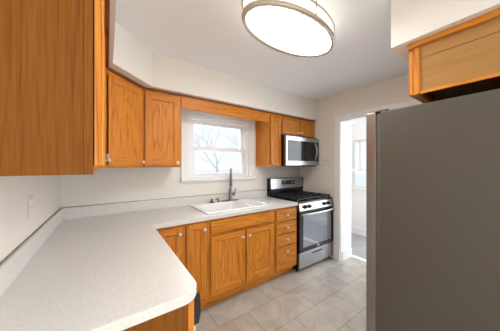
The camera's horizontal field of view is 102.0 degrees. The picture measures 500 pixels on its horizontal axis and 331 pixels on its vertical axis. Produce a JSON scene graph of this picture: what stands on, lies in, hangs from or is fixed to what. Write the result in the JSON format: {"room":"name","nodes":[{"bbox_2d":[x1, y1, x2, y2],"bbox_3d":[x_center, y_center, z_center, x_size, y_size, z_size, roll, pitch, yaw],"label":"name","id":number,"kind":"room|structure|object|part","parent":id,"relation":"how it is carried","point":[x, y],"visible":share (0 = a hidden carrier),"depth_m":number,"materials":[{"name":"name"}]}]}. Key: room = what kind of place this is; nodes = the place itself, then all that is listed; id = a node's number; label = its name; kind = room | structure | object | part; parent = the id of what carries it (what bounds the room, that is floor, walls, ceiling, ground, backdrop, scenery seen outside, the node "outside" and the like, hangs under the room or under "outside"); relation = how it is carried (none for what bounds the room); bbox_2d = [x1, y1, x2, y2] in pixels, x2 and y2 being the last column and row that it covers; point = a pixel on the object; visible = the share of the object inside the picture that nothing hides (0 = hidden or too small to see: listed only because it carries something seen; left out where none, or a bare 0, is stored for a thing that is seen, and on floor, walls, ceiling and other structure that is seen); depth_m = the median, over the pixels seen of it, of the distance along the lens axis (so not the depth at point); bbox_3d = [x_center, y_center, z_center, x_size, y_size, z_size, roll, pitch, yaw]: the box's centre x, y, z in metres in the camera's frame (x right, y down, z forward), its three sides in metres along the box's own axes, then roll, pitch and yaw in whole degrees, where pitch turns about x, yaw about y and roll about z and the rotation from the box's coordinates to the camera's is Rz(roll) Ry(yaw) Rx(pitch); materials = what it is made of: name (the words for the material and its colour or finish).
{"room":"kitchen","nodes":[
{"label":"kitchen","id":0,"kind":"room"},
{"bbox_2d":[0,175,59,261],"bbox_3d":[-0.942,0.237,0.623,0.150,2.548,2.705,0,0,-35],"label":"wall","id":1,"kind":"structure","parent":0,"point":[15,224],"depth_m":0.98,"materials":[{"name":"white paint"}]},
{"bbox_2d":[28,195,33,218],"bbox_3d":[-1.169,0.221,1.084,0.010,0.114,0.074,0,0,-35],"label":"wall outlet","id":2,"kind":"object","parent":1,"relation":"attached to","point":[31,198],"visible":1,"depth_m":1.07,"materials":[{"name":"white plastic"}]},
{"bbox_2d":[0,0,110,175],"bbox_3d":[-0.832,-0.350,0.910,0.354,0.747,1.140,0,0,-35],"label":"upper cabinet","id":3,"kind":"object","parent":1,"relation":"attached to","point":[54,54],"visible":1,"depth_m":0.48,"materials":[{"name":"brown wood"}]},
{"bbox_3d":[-0.745,-0.342,0.986,0.019,0.730,1.116,0,0,-35],"label":"frame","id":4,"kind":"part","parent":3,"relation":"part of","materials":[{"name":"brown wood"}]},
{"bbox_3d":[-0.557,-0.338,0.759,0.019,0.678,0.551,0,0,-35],"label":"door","id":5,"kind":"part","parent":3,"relation":"part of","materials":[{"name":"brown wood"}]},
{"bbox_3d":[-0.881,-0.338,1.218,0.019,0.678,0.540,0,0,-35],"label":"door","id":6,"kind":"part","parent":3,"relation":"part of","materials":[{"name":"brown wood"}]},
{"bbox_3d":[-0.835,-0.715,0.903,0.342,0.017,1.132,0,0,-35],"label":"trim","id":7,"kind":"part","parent":3,"relation":"part of","materials":[{"name":"brown wood"}]},
{"bbox_2d":[60,116,354,207],"bbox_3d":[0.277,0.237,3.231,5.150,2.548,0.150,0,0,-35],"label":"wall","id":8,"kind":"structure","parent":0,"point":[106,185],"depth_m":2.15,"materials":[{"name":"white paint"}]},
{"bbox_2d":[102,67,144,167],"bbox_3d":[-1.230,-0.352,1.698,0.613,0.743,0.611,0,0,-35],"label":"upper cabinet","id":9,"kind":"object","parent":8,"relation":"attached to","point":[124,96],"visible":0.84,"depth_m":1.63,"materials":[{"name":"brown wood"}]},
{"bbox_3d":[-1.028,-0.715,1.662,0.034,0.017,0.419,0,0,10],"label":"trim","id":10,"kind":"part","parent":9,"relation":"part of","materials":[{"name":"brown wood"}]},
{"bbox_2d":[0,190,266,296],"bbox_3d":[-0.225,0.427,1.768,2.338,0.103,1.658,0,0,-35],"label":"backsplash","id":11,"kind":"structure","parent":8,"relation":"attached to","point":[12,267],"depth_m":1.83,"materials":[{"name":"laminate"}]},
{"bbox_2d":[143,87,181,166],"bbox_3d":[-0.918,-0.352,2.076,0.348,0.743,0.354,0,0,-35],"label":"upper cabinet","id":12,"kind":"object","parent":8,"relation":"attached to","point":[161,109],"visible":0.98,"depth_m":1.95,"materials":[{"name":"brown wood"}]},
{"bbox_3d":[-0.842,-0.715,1.980,0.335,0.017,0.033,0,0,-35],"label":"trim","id":13,"kind":"part","parent":12,"relation":"part of","materials":[{"name":"brown wood"}]},
{"bbox_2d":[181,94,269,122],"bbox_3d":[-0.224,-0.653,2.416,1.177,0.141,0.033,0,0,-35],"label":"window valance","id":14,"kind":"object","parent":12,"relation":"attached to","point":[192,103],"visible":0.99,"depth_m":2.33,"materials":[{"name":"brown wood"}]},
{"bbox_3d":[-0.224,-0.715,2.416,1.177,0.017,0.033,0,0,-35],"label":"trim","id":15,"kind":"part","parent":14,"relation":"part of","materials":[{"name":"brown wood"}]},
{"bbox_2d":[180,109,255,182],"bbox_3d":[-0.398,-0.240,2.700,1.075,0.897,0.180,0,0,-35],"label":"window","id":16,"kind":"structure","parent":8,"relation":"in","point":[246,149],"depth_m":2.65,"materials":[{"name":"white paint"}]},
{"bbox_3d":[-0.434,-0.376,2.747,0.788,0.385,0.034,0,0,-35],"label":"sash","id":17,"kind":"part","parent":16,"relation":"part of","materials":[{"name":"white plastic"}]},
{"bbox_3d":[-0.378,0.186,2.671,1.075,0.045,0.110,0,0,-35],"label":"sill","id":18,"kind":"part","parent":16,"relation":"part of","materials":[{"name":"white paint"}]},
{"bbox_3d":[-0.412,-0.046,2.716,0.788,0.375,0.034,0,0,-35],"label":"sash","id":19,"kind":"part","parent":16,"relation":"part of","materials":[{"name":"white plastic"}]},
{"bbox_2d":[256,112,280,166],"bbox_3d":[0.276,-0.352,2.919,0.218,0.743,0.354,0,0,-35],"label":"upper cabinet","id":20,"kind":"object","parent":8,"relation":"attached to","point":[268,135],"visible":0.99,"depth_m":2.82,"materials":[{"name":"brown wood"}]},
{"bbox_3d":[0.167,-0.344,2.885,0.001,0.726,0.283,0,0,-35],"label":"panel","id":21,"kind":"part","parent":20,"relation":"part of","materials":[{"name":"brown wood"}]},
{"bbox_3d":[0.343,-0.344,2.824,0.218,0.726,0.019,0,0,-35],"label":"frame","id":22,"kind":"part","parent":20,"relation":"part of","materials":[{"name":"brown wood"}]},
{"bbox_3d":[0.358,-0.338,2.808,0.192,0.678,0.019,0,0,-35],"label":"door","id":23,"kind":"part","parent":20,"relation":"part of","materials":[{"name":"brown wood"}]},
{"bbox_2d":[281,114,314,137],"bbox_3d":[0.672,-0.582,3.199,0.748,0.283,0.354,0,0,-35],"label":"upper cabinet","id":24,"kind":"object","parent":8,"relation":"attached to","point":[290,125],"visible":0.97,"depth_m":3.05,"materials":[{"name":"brown wood"}]},
{"bbox_3d":[0.601,-0.566,2.980,0.353,0.226,0.019,0,0,-35],"label":"door","id":25,"kind":"part","parent":24,"relation":"part of","materials":[{"name":"brown wood"}]},
{"bbox_3d":[0.743,-0.715,3.098,0.748,0.017,0.033,0,0,-35],"label":"trim","id":26,"kind":"part","parent":24,"relation":"part of","materials":[{"name":"brown wood"}]},
{"bbox_2d":[281,134,318,165],"bbox_3d":[0.703,-0.211,3.158,0.742,0.454,0.454,0,0,-35],"label":"microwave","id":27,"kind":"object","parent":24,"relation":"attached to","point":[295,150],"visible":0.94,"depth_m":2.97,"materials":[{"name":"silver metal"}]},
{"bbox_3d":[1.004,-0.210,3.187,0.186,0.291,0.034,0,0,-35],"label":"control panel","id":28,"kind":"part","parent":27,"relation":"part of","materials":[{"name":"black ceramic"}]},
{"bbox_3d":[1.024,-0.211,3.144,0.025,0.277,0.062,0,0,-35],"label":"handle","id":29,"kind":"part","parent":27,"relation":"part of","materials":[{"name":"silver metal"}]},
{"bbox_3d":[0.901,-0.566,3.192,0.352,0.226,0.019,0,0,-35],"label":"door","id":30,"kind":"part","parent":24,"relation":"part of","materials":[{"name":"brown wood"}]},
{"bbox_2d":[115,0,408,100],"bbox_3d":[1.492,-1.086,0.601,6.200,0.100,5.850,0,0,-35],"label":"ceiling","id":31,"kind":"structure","parent":0,"point":[209,34],"depth_m":1.75,"materials":[{"name":"white paint"}]},
{"bbox_2d":[241,0,334,57],"bbox_3d":[0.298,-0.966,1.424,0.813,0.138,0.413,0,0,-35],"label":"ceiling light","id":32,"kind":"object","parent":31,"relation":"attached to","point":[299,28],"visible":1,"depth_m":1.32,"materials":[{"name":"white glass"}]},
{"bbox_2d":[195,232,365,330],"bbox_3d":[1.535,1.448,0.539,6.200,0.126,5.700,0,0,-35],"label":"floor","id":33,"kind":"structure","parent":0,"point":[328,294],"depth_m":2.04,"materials":[{"name":"tile"}]},
{"bbox_2d":[122,299,193,330],"bbox_3d":[-0.474,0.953,0.624,0.608,0.876,0.030,0,0,-35],"label":"panel","id":34,"kind":"object","parent":33,"relation":"on","point":[182,318],"visible":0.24,"depth_m":0.74,"materials":[{"name":"brown wood"}]},
{"bbox_2d":[156,224,183,264],"bbox_3d":[-1.010,0.953,1.623,0.885,0.876,0.986,0,0,-35],"label":"base cabinet","id":35,"kind":"object","parent":33,"relation":"on","point":[173,236],"visible":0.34,"depth_m":1.73,"materials":[{"name":"brown wood"}]},
{"bbox_2d":[0,189,297,330],"bbox_3d":[-0.225,0.443,1.767,2.339,0.145,1.661,0,0,-35],"label":"countertop","id":36,"kind":"structure","parent":35,"relation":"on","point":[98,267],"depth_m":0.92,"materials":[{"name":"stone"}]},
{"bbox_2d":[222,167,238,201],"bbox_3d":[-0.226,0.244,2.614,0.260,0.434,0.162,0,0,-35],"label":"kitchen faucet","id":37,"kind":"object","parent":36,"relation":"on","point":[230,179],"visible":0.99,"depth_m":2.63,"materials":[{"name":"silver metal"}]},
{"bbox_2d":[190,198,271,214],"bbox_3d":[-0.221,0.560,2.401,0.836,0.198,0.543,0,0,-35],"label":"sink","id":38,"kind":"object","parent":36,"relation":"in","point":[208,208],"visible":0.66,"depth_m":2.46,"materials":[{"name":"white ceramic"}]},
{"bbox_2d":[184,220,207,309],"bbox_3d":[-0.649,0.953,2.078,0.227,0.876,0.658,0,0,-35],"label":"base cabinet","id":39,"kind":"object","parent":33,"relation":"on","point":[195,234],"visible":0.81,"depth_m":1.85,"materials":[{"name":"brown wood"}]},
{"bbox_2d":[194,290,200,330],"bbox_3d":[-0.636,0.956,0.902,0.652,0.870,0.603,0,0,-35],"label":"dishwasher","id":40,"kind":"object","parent":33,"relation":"on","point":[197,307],"visible":0.12,"depth_m":0.83,"materials":[{"name":"black"}]},
{"bbox_2d":[205,209,273,307],"bbox_3d":[-0.214,0.953,2.386,0.837,0.876,0.658,0,0,-35],"label":"base cabinet","id":41,"kind":"object","parent":33,"relation":"on","point":[240,247],"visible":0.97,"depth_m":2.11,"materials":[{"name":"brown wood"}]},
{"bbox_3d":[-0.219,0.958,2.028,0.378,0.557,0.019,0,0,-35],"label":"door","id":42,"kind":"part","parent":41,"relation":"part of","materials":[{"name":"brown wood"}]},
{"bbox_3d":[-0.046,0.590,2.150,0.801,0.114,0.019,0,0,-35],"label":"false drawer","id":43,"kind":"part","parent":41,"relation":"part of","materials":[{"name":"brown wood"}]},
{"bbox_3d":[0.117,0.958,2.265,0.385,0.557,0.019,0,0,-35],"label":"door","id":44,"kind":"part","parent":41,"relation":"part of","materials":[{"name":"brown wood"}]},
{"bbox_2d":[270,206,296,279],"bbox_3d":[0.285,0.953,2.738,0.382,0.876,0.658,0,0,-35],"label":"base cabinet","id":45,"kind":"object","parent":33,"relation":"on","point":[285,222],"visible":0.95,"depth_m":2.48,"materials":[{"name":"brown wood"}]},
{"bbox_3d":[0.449,1.121,2.500,0.348,0.260,0.019,0,0,-35],"label":"drawer","id":46,"kind":"part","parent":45,"relation":"part of","materials":[{"name":"brown wood"}]},
{"bbox_3d":[0.449,0.911,2.500,0.348,0.136,0.019,0,0,-35],"label":"drawer","id":47,"kind":"part","parent":45,"relation":"part of","materials":[{"name":"brown wood"}]},
{"bbox_3d":[0.449,0.762,2.500,0.348,0.138,0.019,0,0,-35],"label":"drawer","id":48,"kind":"part","parent":45,"relation":"part of","materials":[{"name":"brown wood"}]},
{"bbox_3d":[0.449,0.610,2.500,0.348,0.142,0.019,0,0,-35],"label":"drawer","id":49,"kind":"part","parent":45,"relation":"part of","materials":[{"name":"brown wood"}]},
{"bbox_2d":[267,177,334,271],"bbox_3d":[0.773,0.795,3.045,0.756,1.192,0.704,0,0,-35],"label":"gas stove","id":50,"kind":"object","parent":33,"relation":"on","point":[314,218],"visible":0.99,"depth_m":2.84,"materials":[{"name":"silver metal"}]},
{"bbox_2d":[267,194,332,203],"bbox_3d":[0.751,0.488,3.076,0.756,0.021,0.628,0,0,-35],"label":"cooktop","id":51,"kind":"object","parent":50,"relation":"in","point":[327,198],"depth_m":2.91,"materials":[{"name":"black metal"}]},
{"bbox_3d":[0.929,1.242,2.826,0.750,0.202,0.032,0,0,-35],"label":"storage drawer","id":52,"kind":"part","parent":50,"relation":"part of","materials":[{"name":"silver metal"}]},
{"bbox_3d":[0.930,0.874,2.825,0.750,0.522,0.036,0,0,-35],"label":"oven door","id":53,"kind":"part","parent":50,"relation":"part of","materials":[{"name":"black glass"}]},
{"bbox_3d":[0.931,0.551,2.822,0.752,0.116,0.046,0,0,-35],"label":"knob panel","id":54,"kind":"part","parent":50,"relation":"part of","materials":[{"name":"silver metal"}]},
{"bbox_3d":[0.958,0.639,2.784,0.718,0.029,0.066,0,0,-35],"label":"handle","id":55,"kind":"part","parent":50,"relation":"part of","materials":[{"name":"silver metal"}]},
{"bbox_2d":[366,89,499,330],"bbox_3d":[1.401,0.509,1.397,0.910,1.764,0.857,0,0,-35],"label":"refrigerator","id":56,"kind":"object","parent":33,"relation":"on","point":[433,168],"visible":1,"depth_m":1.13,"materials":[{"name":"grey paint"}]},
{"bbox_3d":[0.999,0.484,1.520,0.395,1.694,0.062,0,0,-35],"label":"door","id":57,"kind":"part","parent":56,"relation":"part of","materials":[{"name":"silver metal"}]},
{"bbox_2d":[109,0,499,120],"bbox_3d":[0.347,-0.880,1.619,3.106,0.312,2.565,0,0,-35],"label":"soffit","id":58,"kind":"structure","parent":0,"point":[128,56],"depth_m":1.74,"materials":[{"name":"white paint"}]},
{"bbox_2d":[300,73,413,257],"bbox_3d":[1.730,0.237,2.596,0.279,2.548,2.565,0,0,-35],"label":"wall","id":59,"kind":"structure","parent":0,"point":[319,178],"depth_m":3.03,"materials":[{"name":"white paint"}]},
{"bbox_2d":[323,159,328,165],"bbox_3d":[1.174,-0.044,3.131,0.012,0.114,0.116,0,0,-35],"label":"light switch","id":60,"kind":"object","parent":59,"relation":"attached to","point":[325,161],"visible":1,"depth_m":3.13,"materials":[{"name":"white plastic"}]},
{"bbox_2d":[351,255,365,261],"bbox_3d":[1.816,1.387,2.750,0.080,0.008,0.884,0,0,-35],"label":"trim","id":61,"kind":"structure","parent":59,"relation":"attached to","point":[353,256],"depth_m":3.00,"materials":[{"name":"white paint"}]},
{"bbox_2d":[334,99,422,260],"bbox_3d":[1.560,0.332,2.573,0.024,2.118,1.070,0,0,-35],"label":"trim","id":62,"kind":"structure","parent":59,"relation":"attached to","point":[337,119],"depth_m":2.95,"materials":[{"name":"white paint"}]},
{"bbox_2d":[351,121,365,228],"bbox_3d":[2.931,0.237,3.147,0.150,2.548,3.350,0,0,-35],"label":"wall","id":63,"kind":"structure","parent":0,"point":[358,197],"depth_m":4.08,"materials":[{"name":"white paint"}]},
{"bbox_2d":[351,135,365,189],"bbox_3d":[2.217,-0.051,4.051,0.125,1.075,0.690,0,0,-35],"label":"window","id":64,"kind":"structure","parent":63,"relation":"in","point":[359,139],"depth_m":4.10,"materials":[{"name":"white paint"}]},
{"bbox_2d":[351,226,365,235],"bbox_3d":[2.907,1.321,3.038,0.016,0.140,3.200,0,0,-35],"label":"baseboard","id":65,"kind":"structure","parent":63,"relation":"attached to","point":[356,230],"depth_m":4.06,"materials":[{"name":"white paint"}]},
{"label":"outside","id":66,"kind":"structure","parent":0,"visible":0},
{"bbox_2d":[194,170,365,185],"bbox_3d":[-19.624,2.591,44.543,100.000,0.200,89.400,0,0,-35],"label":"ground","id":67,"kind":"structure","parent":66,"point":[360,179],"depth_m":49.46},
{"bbox_2d":[193,125,237,172],"bbox_3d":[-3.119,-0.577,13.089,4.955,6.151,5.130,0,0,26],"label":"bare tree","id":68,"kind":"object","parent":67,"relation":"on","point":[215,156],"visible":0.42,"depth_m":12.28,"materials":[{"name":"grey plant"}]},
{"bbox_3d":[1.960,0.238,1.103,1.625,2.548,0.140,0,0,-35],"label":"wall","id":69,"kind":"structure","parent":0,"visible":0},
{"bbox_2d":[407,8,499,102],"bbox_3d":[1.499,-0.569,1.255,0.952,0.309,0.635,0,0,-35],"label":"upper cabinet","id":70,"kind":"object","parent":69,"relation":"attached to","point":[462,59],"visible":0.74,"depth_m":1.08,"materials":[{"name":"brown wood"}]},
{"bbox_3d":[1.153,-0.554,1.351,0.453,0.262,0.019,0,0,-35],"label":"door","id":71,"kind":"part","parent":70,"relation":"part of","materials":[{"name":"brown wood"}]},
{"bbox_3d":[1.357,-0.563,1.468,0.928,0.288,0.019,0,0,-35],"label":"frame","id":72,"kind":"part","parent":70,"relation":"part of","materials":[{"name":"brown wood"}]},
{"bbox_3d":[1.508,-0.708,1.244,0.952,0.031,0.607,0,0,-35],"label":"trim","id":73,"kind":"part","parent":70,"relation":"part of","materials":[{"name":"brown wood"}]},
{"bbox_3d":[1.151,-0.563,0.965,0.008,0.288,0.563,0,0,-35],"label":"panel","id":74,"kind":"part","parent":70,"relation":"part of","materials":[{"name":"brown wood"}]},
{"bbox_3d":[1.149,-0.424,0.956,0.006,0.018,0.549,0,0,-35],"label":"rail","id":75,"kind":"part","parent":70,"relation":"part of","materials":[{"name":"brown wood"}]}
]}

